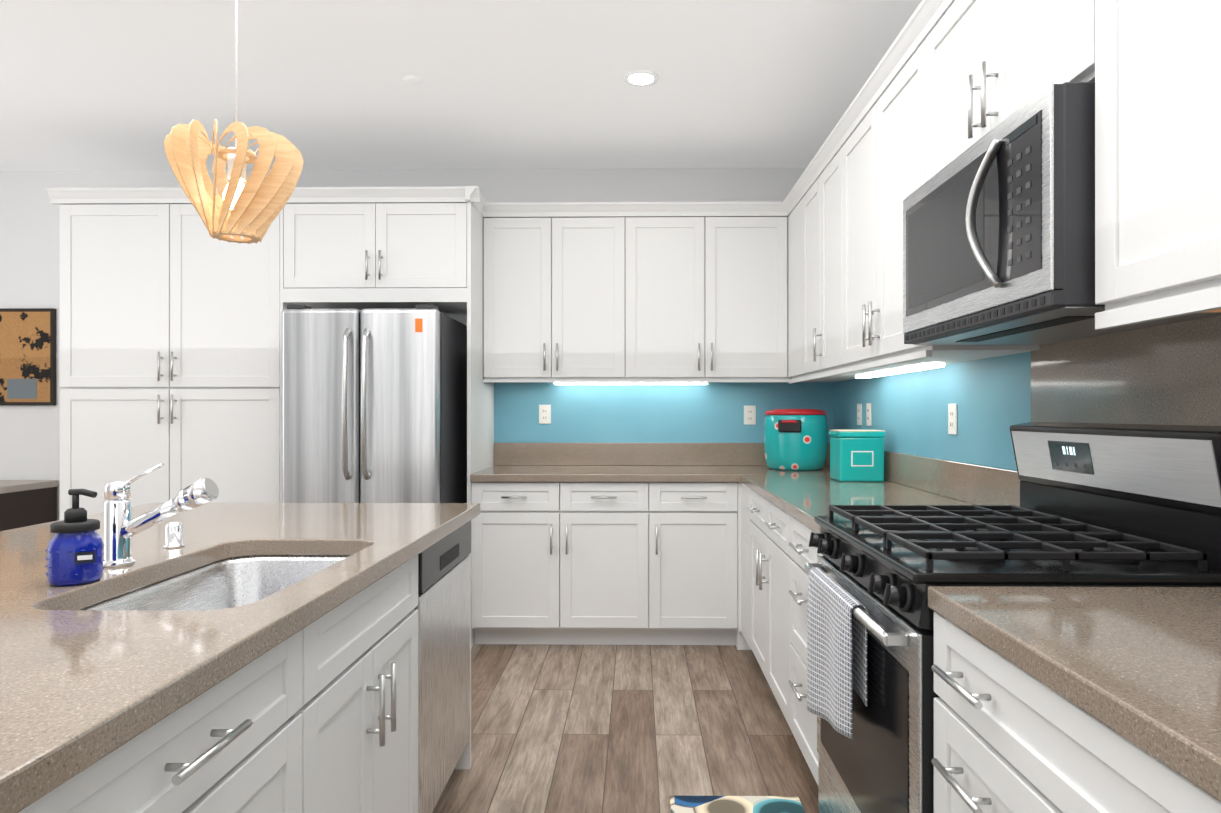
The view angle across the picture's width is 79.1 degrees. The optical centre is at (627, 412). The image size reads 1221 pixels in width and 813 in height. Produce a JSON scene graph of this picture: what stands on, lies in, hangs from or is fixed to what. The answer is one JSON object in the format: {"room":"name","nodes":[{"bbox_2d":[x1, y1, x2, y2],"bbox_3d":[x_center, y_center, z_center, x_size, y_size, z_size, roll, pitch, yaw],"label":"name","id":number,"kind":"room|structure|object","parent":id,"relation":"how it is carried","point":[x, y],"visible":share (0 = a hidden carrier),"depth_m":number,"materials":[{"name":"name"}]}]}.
{"room":"kitchen","nodes":[
{"label":"kitchen","id":0,"kind":"room"},
{"bbox_2d":[0,168,833,520],"bbox_3d":[-1.726,-0.119,4.492,6.120,2.680,0.100,0,0,1],"label":"wall","id":1,"kind":"structure","parent":0,"point":[710,412],"depth_m":4.43,"materials":[{"name":"paint"}]},
{"bbox_2d":[0,308,55,404],"bbox_3d":[-3.865,-0.334,4.455,0.843,0.583,0.026,0,0,1],"label":"wall art","id":2,"kind":"object","parent":1,"relation":"attached to","point":[27,356],"visible":0.97,"depth_m":4.44,"materials":[{"name":"black"}]},
{"bbox_2d":[286,186,483,309],"bbox_3d":[-1.299,-0.892,4.125,0.955,0.525,0.617,0,0,1],"label":"upper cabinet","id":3,"kind":"object","parent":1,"relation":"attached to","point":[359,248],"depth_m":3.82,"materials":[{"name":"white wood"}]},
{"bbox_2d":[539,405,550,423],"bbox_3d":[-0.492,0.011,4.421,0.070,0.114,0.007,0,0,1],"label":"electrical outlet","id":4,"kind":"object","parent":1,"relation":"attached to","point":[544,414],"visible":1,"depth_m":4.42,"materials":[{"name":"white plastic"}]},
{"bbox_2d":[482,202,637,382],"bbox_3d":[-0.374,-0.666,4.258,0.848,0.975,0.328,0,0,1],"label":"upper cabinet","id":5,"kind":"object","parent":1,"relation":"attached to","point":[561,278],"depth_m":4.10,"materials":[{"name":"white wood"}]},
{"bbox_2d":[554,382,707,384],"bbox_3d":[0.022,-0.171,4.348,0.900,0.016,0.060,0,0,1],"label":"light","id":6,"kind":"object","parent":5,"relation":"attached to","point":[630,383],"visible":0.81,"depth_m":4.32,"materials":[{"name":"white plastic"}]},
{"bbox_2d":[494,443,829,466],"bbox_3d":[0.218,0.248,4.402,2.025,0.135,0.021,0,0,1],"label":"backsplash","id":7,"kind":"structure","parent":1,"relation":"attached to","point":[512,454],"depth_m":4.39,"materials":[{"name":"brown stone"}]},
{"bbox_2d":[638,201,773,381],"bbox_3d":[0.409,-0.666,4.247,0.955,0.975,0.328,0,0,1],"label":"upper cabinet","id":8,"kind":"object","parent":1,"relation":"attached to","point":[706,269],"depth_m":4.09,"materials":[{"name":"white wood"}]},
{"bbox_2d":[744,406,755,424],"bbox_3d":[0.731,0.016,4.404,0.070,0.114,0.007,0,0,1],"label":"electrical outlet","id":9,"kind":"object","parent":1,"relation":"attached to","point":[749,415],"visible":1,"depth_m":4.40,"materials":[{"name":"white plastic"}]},
{"bbox_2d":[0,0,921,170],"bbox_3d":[-1.768,-1.512,1.378,6.120,0.100,6.330,0,0,1],"label":"ceiling","id":10,"kind":"structure","parent":0,"point":[106,85],"depth_m":3.24,"materials":[{"name":"white paint"}]},
{"bbox_2d":[163,0,303,243],"bbox_3d":[-1.005,-0.953,1.904,0.317,1.014,0.316,0,0,1],"label":"pendant lamp","id":11,"kind":"object","parent":10,"relation":"hanging from","point":[256,202],"visible":1,"depth_m":1.86,"materials":[{"name":"brown wood"}]},
{"bbox_2d":[403,75,421,84],"bbox_3d":[-0.940,-1.454,3.242,0.080,0.012,0.080,0,0,1],"label":"smoke detector","id":12,"kind":"object","parent":10,"relation":"attached to","point":[412,80],"visible":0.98,"depth_m":3.23,"materials":[{"name":"white paint"}]},
{"bbox_2d":[623,70,658,86],"bbox_3d":[0.060,-1.457,3.229,0.156,0.006,0.156,0,0,1],"label":"recessed light","id":13,"kind":"object","parent":10,"relation":"in","point":[642,78],"visible":1,"depth_m":3.23,"materials":[{"name":"white"}]},
{"bbox_2d":[432,644,817,812],"bbox_3d":[-1.768,1.268,1.376,6.120,0.100,6.330,0,0,1],"label":"floor","id":14,"kind":"structure","parent":0,"point":[603,728],"depth_m":2.82,"materials":[{"name":"brown wood"}]},
{"bbox_2d":[0,480,57,530],"bbox_3d":[-3.960,0.813,4.245,1.080,0.815,0.410,0,0,1],"label":"console table","id":15,"kind":"object","parent":14,"relation":"on","point":[24,503],"visible":0.46,"depth_m":4.24,"materials":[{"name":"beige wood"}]},
{"bbox_2d":[54,187,329,519],"bbox_3d":[-2.361,0.033,4.138,1.170,2.376,0.617,0,0,1],"label":"tall cabinet","id":16,"kind":"object","parent":14,"relation":"on","point":[171,309],"depth_m":3.84,"materials":[{"name":"white wood"}]},
{"bbox_2d":[0,511,479,812],"bbox_3d":[-0.947,0.786,0.975,0.853,0.865,3.150,0,0,1],"label":"kitchen island","id":17,"kind":"object","parent":14,"relation":"on","point":[363,706],"depth_m":1.38,"materials":[{"name":"white"}]},
{"bbox_2d":[0,503,479,810],"bbox_3d":[-1.101,0.333,0.973,1.142,0.040,3.200,0,0,1],"label":"island countertop","id":18,"kind":"structure","parent":17,"relation":"on","point":[185,592],"depth_m":1.30,"materials":[{"name":"brown stone"}]},
{"bbox_2d":[45,489,104,585],"bbox_3d":[-1.016,0.227,1.367,0.098,0.172,0.089,0,0,1],"label":"soap dispenser","id":19,"kind":"object","parent":18,"relation":"on","point":[75,552],"visible":1,"depth_m":1.34,"materials":[{"name":"blue"}]},
{"bbox_2d":[103,463,218,567],"bbox_3d":[-0.962,0.209,1.521,0.235,0.209,0.060,0,0,1],"label":"faucet","id":20,"kind":"object","parent":18,"relation":"on","point":[119,528],"depth_m":1.51,"materials":[{"name":"silver metal"}]},
{"bbox_2d":[80,555,350,610],"bbox_3d":[-0.792,0.455,1.500,0.427,0.200,0.711,0,0,1],"label":"undermount sink","id":21,"kind":"object","parent":18,"relation":"in","point":[219,581],"depth_m":1.74,"materials":[{"name":"silver metal"}]},
{"bbox_2d":[414,521,470,812],"bbox_3d":[-0.826,0.789,2.235,0.586,0.860,0.588,0,0,1],"label":"dishwasher","id":22,"kind":"object","parent":17,"relation":"in","point":[443,608],"depth_m":2.16,"materials":[{"name":"grey metal"}]},
{"bbox_2d":[281,304,466,502],"bbox_3d":[-1.270,0.353,3.870,0.750,1.735,0.870,0,0,1],"label":"refrigerator","id":23,"kind":"object","parent":14,"relation":"on","point":[373,405],"visible":0.62,"depth_m":3.51,"materials":[{"name":"grey metal"}]},
{"bbox_2d":[471,483,661,644],"bbox_3d":[-0.313,0.788,4.105,0.974,0.865,0.627,0,0,1],"label":"base cabinet","id":24,"kind":"object","parent":14,"relation":"on","point":[639,543],"depth_m":3.80,"materials":[{"name":"white wood"}]},
{"bbox_2d":[470,463,829,482],"bbox_3d":[0.213,0.335,4.086,2.025,0.039,0.652,0,0,1],"label":"countertop","id":25,"kind":"structure","parent":24,"relation":"on","point":[499,473],"depth_m":3.80,"materials":[{"name":"brown stone"}]},
{"bbox_2d":[764,409,827,470],"bbox_3d":[0.939,0.147,4.118,0.349,0.335,0.366,0,0,1],"label":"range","id":26,"kind":"object","parent":25,"relation":"on","point":[795,439],"visible":1,"depth_m":3.98,"materials":[{"name":"ceramic"}]},
{"bbox_2d":[662,483,721,644],"bbox_3d":[0.332,0.788,4.097,0.553,0.865,0.627,0,0,1],"label":"base cabinet","id":27,"kind":"object","parent":14,"relation":"on","point":[691,512],"depth_m":3.79,"materials":[{"name":"white wood"}]},
{"bbox_2d":[738,475,977,530],"bbox_3d":[0.887,0.334,2.932,0.648,0.039,1.641,0,0,1],"label":"countertop","id":28,"kind":"structure","parent":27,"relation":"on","point":[807,497],"depth_m":2.86,"materials":[{"name":"brown stone"}]},
{"bbox_2d":[828,430,884,481],"bbox_3d":[1.056,0.198,3.434,0.226,0.232,0.188,0,0,1],"label":"tin box","id":29,"kind":"object","parent":28,"relation":"on","point":[856,455],"visible":0.98,"depth_m":3.35,"materials":[{"name":"teal metal"}]},
{"bbox_2d":[722,479,749,649],"bbox_3d":[0.863,0.788,3.617,0.714,0.865,0.359,0,0,1],"label":"base cabinet","id":30,"kind":"object","parent":14,"relation":"on","point":[735,493],"depth_m":3.78,"materials":[{"name":"white wood"}]},
{"bbox_2d":[669,795,804,812],"bbox_3d":[0.326,1.213,1.533,0.407,0.010,1.600,0,0,1],"label":"kitchen mat","id":31,"kind":"object","parent":14,"relation":"on","point":[733,804],"visible":1,"depth_m":2.28,"materials":[{"name":"multicoloured fabric"}]},
{"bbox_2d":[746,483,781,710],"bbox_3d":[0.893,0.787,3.038,0.638,0.865,0.914,0,0,1],"label":"base cabinet","id":32,"kind":"object","parent":14,"relation":"on","point":[765,515],"depth_m":3.03,"materials":[{"name":"white wood"}]},
{"bbox_2d":[782,507,822,784],"bbox_3d":[0.884,0.787,2.376,0.638,0.865,0.530,0,0,1],"label":"base cabinet","id":33,"kind":"object","parent":14,"relation":"on","point":[796,551],"depth_m":2.47,"materials":[{"name":"white wood"}]},
{"bbox_2d":[804,422,1220,812],"bbox_3d":[0.828,0.623,1.722,0.708,1.192,0.762,0,0,1],"label":"gas range","id":34,"kind":"object","parent":14,"relation":"on","point":[1118,505],"visible":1,"depth_m":1.58,"materials":[{"name":"black"}]},
{"bbox_2d":[807,567,867,738],"bbox_3d":[0.498,0.601,1.777,0.047,0.379,0.380,0,0,1],"label":"dish towel","id":35,"kind":"object","parent":34,"relation":"hanging from","point":[837,641],"depth_m":1.71,"materials":[{"name":"white fabric"}]},
{"bbox_2d":[928,602,1220,812],"bbox_3d":[0.864,0.786,0.832,0.637,0.865,0.998,0,0,1],"label":"base cabinet","id":36,"kind":"object","parent":14,"relation":"on","point":[1079,700],"depth_m":1.02,"materials":[{"name":"white wood"}]},
{"bbox_2d":[928,586,1220,789],"bbox_3d":[0.853,0.332,0.380,0.647,0.039,1.906,0,0,1],"label":"countertop","id":37,"kind":"structure","parent":36,"relation":"on","point":[1148,659],"depth_m":0.99,"materials":[{"name":"brown stone"}]},
{"bbox_2d":[834,352,1030,470],"bbox_3d":[1.242,-0.122,1.287,0.100,2.680,6.230,0,0,1],"label":"wall","id":38,"kind":"structure","parent":0,"point":[990,398],"depth_m":2.78,"materials":[{"name":"paint"}]},
{"bbox_2d":[774,176,845,383],"bbox_3d":[1.024,-0.667,3.884,0.399,0.975,0.425,0,0,1],"label":"upper cabinet","id":39,"kind":"object","parent":38,"relation":"attached to","point":[788,212],"depth_m":4.06,"materials":[{"name":"white wood"}]},
{"bbox_2d":[802,164,855,379],"bbox_3d":[1.050,-0.667,3.517,0.337,0.975,0.423,0,0,1],"label":"upper cabinet","id":40,"kind":"object","parent":38,"relation":"attached to","point":[802,280],"depth_m":3.63,"materials":[{"name":"white wood"}]},
{"bbox_2d":[814,136,871,375],"bbox_3d":[1.046,-0.667,3.185,0.337,0.975,0.479,0,0,1],"label":"upper cabinet","id":41,"kind":"object","parent":38,"relation":"attached to","point":[824,162],"depth_m":3.31,"materials":[{"name":"white wood"}]},
{"bbox_2d":[857,404,861,424],"bbox_3d":[1.222,0.010,3.893,0.007,0.114,0.070,0,0,1],"label":"electrical outlet","id":42,"kind":"object","parent":38,"relation":"attached to","point":[859,414],"visible":1,"depth_m":3.88,"materials":[{"name":"white plastic"}]},
{"bbox_2d":[866,403,871,425],"bbox_3d":[1.219,0.010,3.732,0.007,0.114,0.070,0,0,1],"label":"electrical outlet","id":43,"kind":"object","parent":38,"relation":"attached to","point":[868,414],"visible":1,"depth_m":3.72,"materials":[{"name":"white plastic"}]},
{"bbox_2d":[834,8,1039,371],"bbox_3d":[1.038,-0.668,2.601,0.337,0.975,0.927,0,0,1],"label":"upper cabinet","id":44,"kind":"object","parent":38,"relation":"attached to","point":[878,143],"depth_m":2.54,"materials":[{"name":"white wood"}]},
{"bbox_2d":[855,363,944,378],"bbox_3d":[1.126,-0.172,3.124,0.060,0.016,0.900,0,0,1],"label":"under-cabinet light","id":45,"kind":"object","parent":44,"relation":"attached to","point":[920,367],"visible":1,"depth_m":2.97,"materials":[{"name":"white plastic"}]},
{"bbox_2d":[948,404,956,434],"bbox_3d":[1.206,0.025,2.743,0.007,0.114,0.070,0,0,1],"label":"electrical outlet","id":46,"kind":"object","parent":38,"relation":"attached to","point":[952,418],"visible":1,"depth_m":2.73,"materials":[{"name":"white plastic"}]},
{"bbox_2d":[884,451,1020,506],"bbox_3d":[1.204,0.247,3.290,0.023,0.135,2.174,0,0,1],"label":"backsplash","id":47,"kind":"structure","parent":38,"relation":"attached to","point":[971,483],"depth_m":2.67,"materials":[{"name":"brown stone"}]},
{"bbox_2d":[922,0,1089,184],"bbox_3d":[1.027,-0.891,1.744,0.337,0.530,0.789,0,0,1],"label":"upper cabinet","id":48,"kind":"object","parent":38,"relation":"attached to","point":[982,60],"depth_m":1.75,"materials":[{"name":"white wood"}]},
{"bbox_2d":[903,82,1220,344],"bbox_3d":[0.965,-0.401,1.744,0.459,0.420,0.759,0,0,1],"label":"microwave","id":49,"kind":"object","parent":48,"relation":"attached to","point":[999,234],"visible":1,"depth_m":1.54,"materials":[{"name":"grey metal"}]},
{"bbox_2d":[1031,315,1220,425],"bbox_3d":[1.191,0.025,1.748,0.012,0.573,0.870,0,0,1],"label":"panel","id":50,"kind":"object","parent":38,"relation":"attached to","point":[1167,374],"visible":0.33,"depth_m":1.72,"materials":[{"name":"stone"}]},
{"bbox_2d":[1082,0,1220,323],"bbox_3d":[1.018,-0.669,1.062,0.337,0.975,0.573,0,0,1],"label":"upper cabinet","id":51,"kind":"object","parent":38,"relation":"attached to","point":[1155,65],"depth_m":1.20,"materials":[{"name":"white wood"}]}
]}

